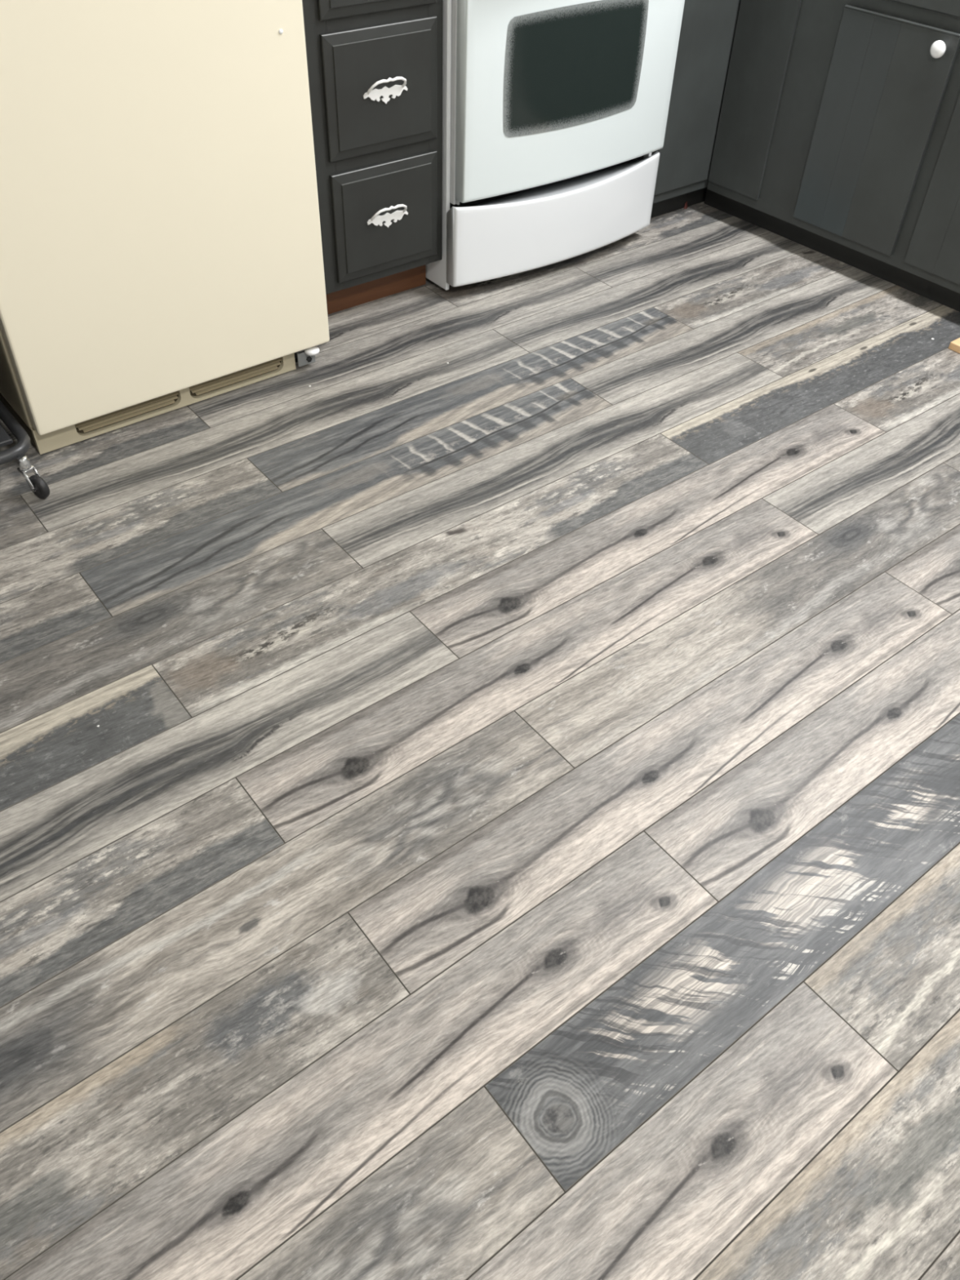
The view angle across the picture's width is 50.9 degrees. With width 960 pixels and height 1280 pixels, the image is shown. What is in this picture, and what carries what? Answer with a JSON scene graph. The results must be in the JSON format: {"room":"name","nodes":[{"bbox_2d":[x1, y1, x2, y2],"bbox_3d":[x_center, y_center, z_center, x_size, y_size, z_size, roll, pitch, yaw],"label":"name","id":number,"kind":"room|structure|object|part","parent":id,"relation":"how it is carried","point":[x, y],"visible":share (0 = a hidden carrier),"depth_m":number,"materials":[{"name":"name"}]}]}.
{"room":"kitchen","nodes":[
{"label":"kitchen","id":0,"kind":"room"},
{"bbox_2d":[0,201,959,1279],"bbox_3d":[0.357,0.220,1.678,4.810,0.060,4.420,-28,52,-27],"label":"floor","id":1,"kind":"structure","parent":0,"point":[508,826],"depth_m":1.59,"materials":[{"name":"grey laminate"}]},
{"bbox_2d":[0,400,49,498],"bbox_3d":[-1.278,-0.708,1.819,0.578,0.972,0.634,-28,52,-27],"label":"rolling cart","id":2,"kind":"object","parent":1,"relation":"on","point":[37,484],"visible":1,"depth_m":2.08,"materials":[{"name":"black metal"}]},
{"bbox_2d":[0,424,13,447],"bbox_3d":[-1.314,-0.448,2.104,0.500,0.010,0.500,-28,52,-27],"label":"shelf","id":3,"kind":"object","parent":2,"relation":"attached to","point":[5,439],"depth_m":2.08,"materials":[{"name":"grey metal"}]},
{"bbox_3d":[-1.310,-0.439,2.111,0.570,0.024,0.573,-28,52,-27],"label":"frame","id":4,"kind":"part","parent":2,"relation":"part of","materials":[{"name":"grey metal"}]},
{"bbox_2d":[0,0,329,454],"bbox_3d":[-0.832,-1.274,1.995,0.730,1.560,0.720,-28,52,-27],"label":"freezer","id":5,"kind":"object","parent":1,"relation":"on","point":[161,248],"visible":1,"depth_m":2.03,"materials":[{"name":"beige plastic"}]},
{"bbox_2d":[302,0,442,314],"bbox_3d":[-0.436,-1.346,2.579,0.436,0.868,0.644,-28,52,-27],"label":"base cabinet","id":6,"kind":"object","parent":1,"relation":"on","point":[375,67],"visible":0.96,"depth_m":2.42,"materials":[{"name":"grey paint"}]},
{"bbox_3d":[-0.219,-1.450,2.195,0.311,0.144,0.017,-28,52,-27],"label":"drawer","id":7,"kind":"part","parent":6,"relation":"part of","materials":[{"name":"grey paint"}]},
{"bbox_3d":[-0.226,-1.284,2.356,0.311,0.265,0.017,-28,52,-27],"label":"drawer","id":8,"kind":"part","parent":6,"relation":"part of","materials":[{"name":"grey paint"}]},
{"bbox_3d":[-0.235,-1.073,2.563,0.311,0.265,0.017,-28,52,-27],"label":"drawer","id":9,"kind":"part","parent":6,"relation":"part of","materials":[{"name":"grey paint"}]},
{"bbox_3d":[-0.220,-1.273,2.356,0.123,0.037,0.004,-28,52,-27],"label":"handle","id":10,"kind":"part","parent":6,"relation":"part of","materials":[{"name":"silver metal"}]},
{"bbox_3d":[-0.233,-1.064,2.556,0.123,0.037,0.004,-28,52,-27],"label":"handle","id":11,"kind":"part","parent":6,"relation":"part of","materials":[{"name":"silver metal"}]},
{"bbox_2d":[425,0,684,290],"bbox_3d":[0.071,-1.648,2.758,0.769,1.080,0.731,-28,52,-27],"label":"electric range","id":12,"kind":"object","parent":1,"relation":"on","point":[555,113],"visible":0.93,"depth_m":2.65,"materials":[{"name":"white metal"}]},
{"bbox_3d":[-0.065,-1.378,2.441,0.007,0.630,0.026,-28,52,-27],"label":"trim","id":13,"kind":"part","parent":12,"relation":"part of","materials":[{"name":"white metal"}]},
{"bbox_3d":[0.205,-1.468,2.694,0.724,0.820,0.020,-28,52,-27],"label":"frame","id":14,"kind":"part","parent":12,"relation":"part of","materials":[{"name":"white metal"}]},
{"bbox_3d":[0.233,-1.200,2.868,0.753,0.217,0.086,-28,52,-27],"label":"storage drawer","id":15,"kind":"part","parent":12,"relation":"part of","materials":[{"name":"white metal"}]},
{"bbox_3d":[0.249,-1.485,2.608,0.738,0.537,0.070,-28,52,-27],"label":"oven door","id":16,"kind":"part","parent":12,"relation":"part of","materials":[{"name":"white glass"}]},
{"bbox_2d":[650,0,741,217],"bbox_3d":[0.707,-1.960,3.255,0.895,0.868,0.614,-28,52,-27],"label":"base cabinet","id":17,"kind":"object","parent":1,"relation":"on","point":[708,27],"visible":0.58,"depth_m":3.00,"materials":[{"name":"grey paint"}]},
{"bbox_2d":[704,0,959,311],"bbox_3d":[1.440,-1.436,2.750,0.704,0.868,1.560,-29,52,-28],"label":"base cabinet","id":18,"kind":"object","parent":1,"relation":"on","point":[837,137],"visible":1,"depth_m":2.80,"materials":[{"name":"grey paint"}]},
{"bbox_3d":[0.805,-1.682,2.904,0.009,0.752,0.197,-29,52,-28],"label":"panel","id":19,"kind":"part","parent":18,"relation":"part of","materials":[{"name":"grey paint"}]},
{"bbox_3d":[1.075,-1.656,2.478,0.015,0.162,0.340,-29,52,-28],"label":"drawer","id":20,"kind":"part","parent":18,"relation":"part of","materials":[{"name":"grey paint"}]},
{"bbox_3d":[1.067,-1.378,2.755,0.006,0.546,0.340,-29,52,-28],"label":"door","id":21,"kind":"part","parent":18,"relation":"part of","materials":[{"name":"grey paint"}]},
{"bbox_3d":[1.139,-1.466,2.501,0.030,0.039,0.039,-29,52,-28],"label":"knob","id":22,"kind":"part","parent":18,"relation":"part of","materials":[{"name":"white ceramic"}]},
{"bbox_2d":[948,337,959,353],"bbox_3d":[1.324,-0.788,2.690,0.128,0.020,0.082,-28,52,-27],"label":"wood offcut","id":23,"kind":"object","parent":1,"relation":"on","point":[954,345],"visible":1,"depth_m":2.67,"materials":[{"name":"brown wood"}]}
]}

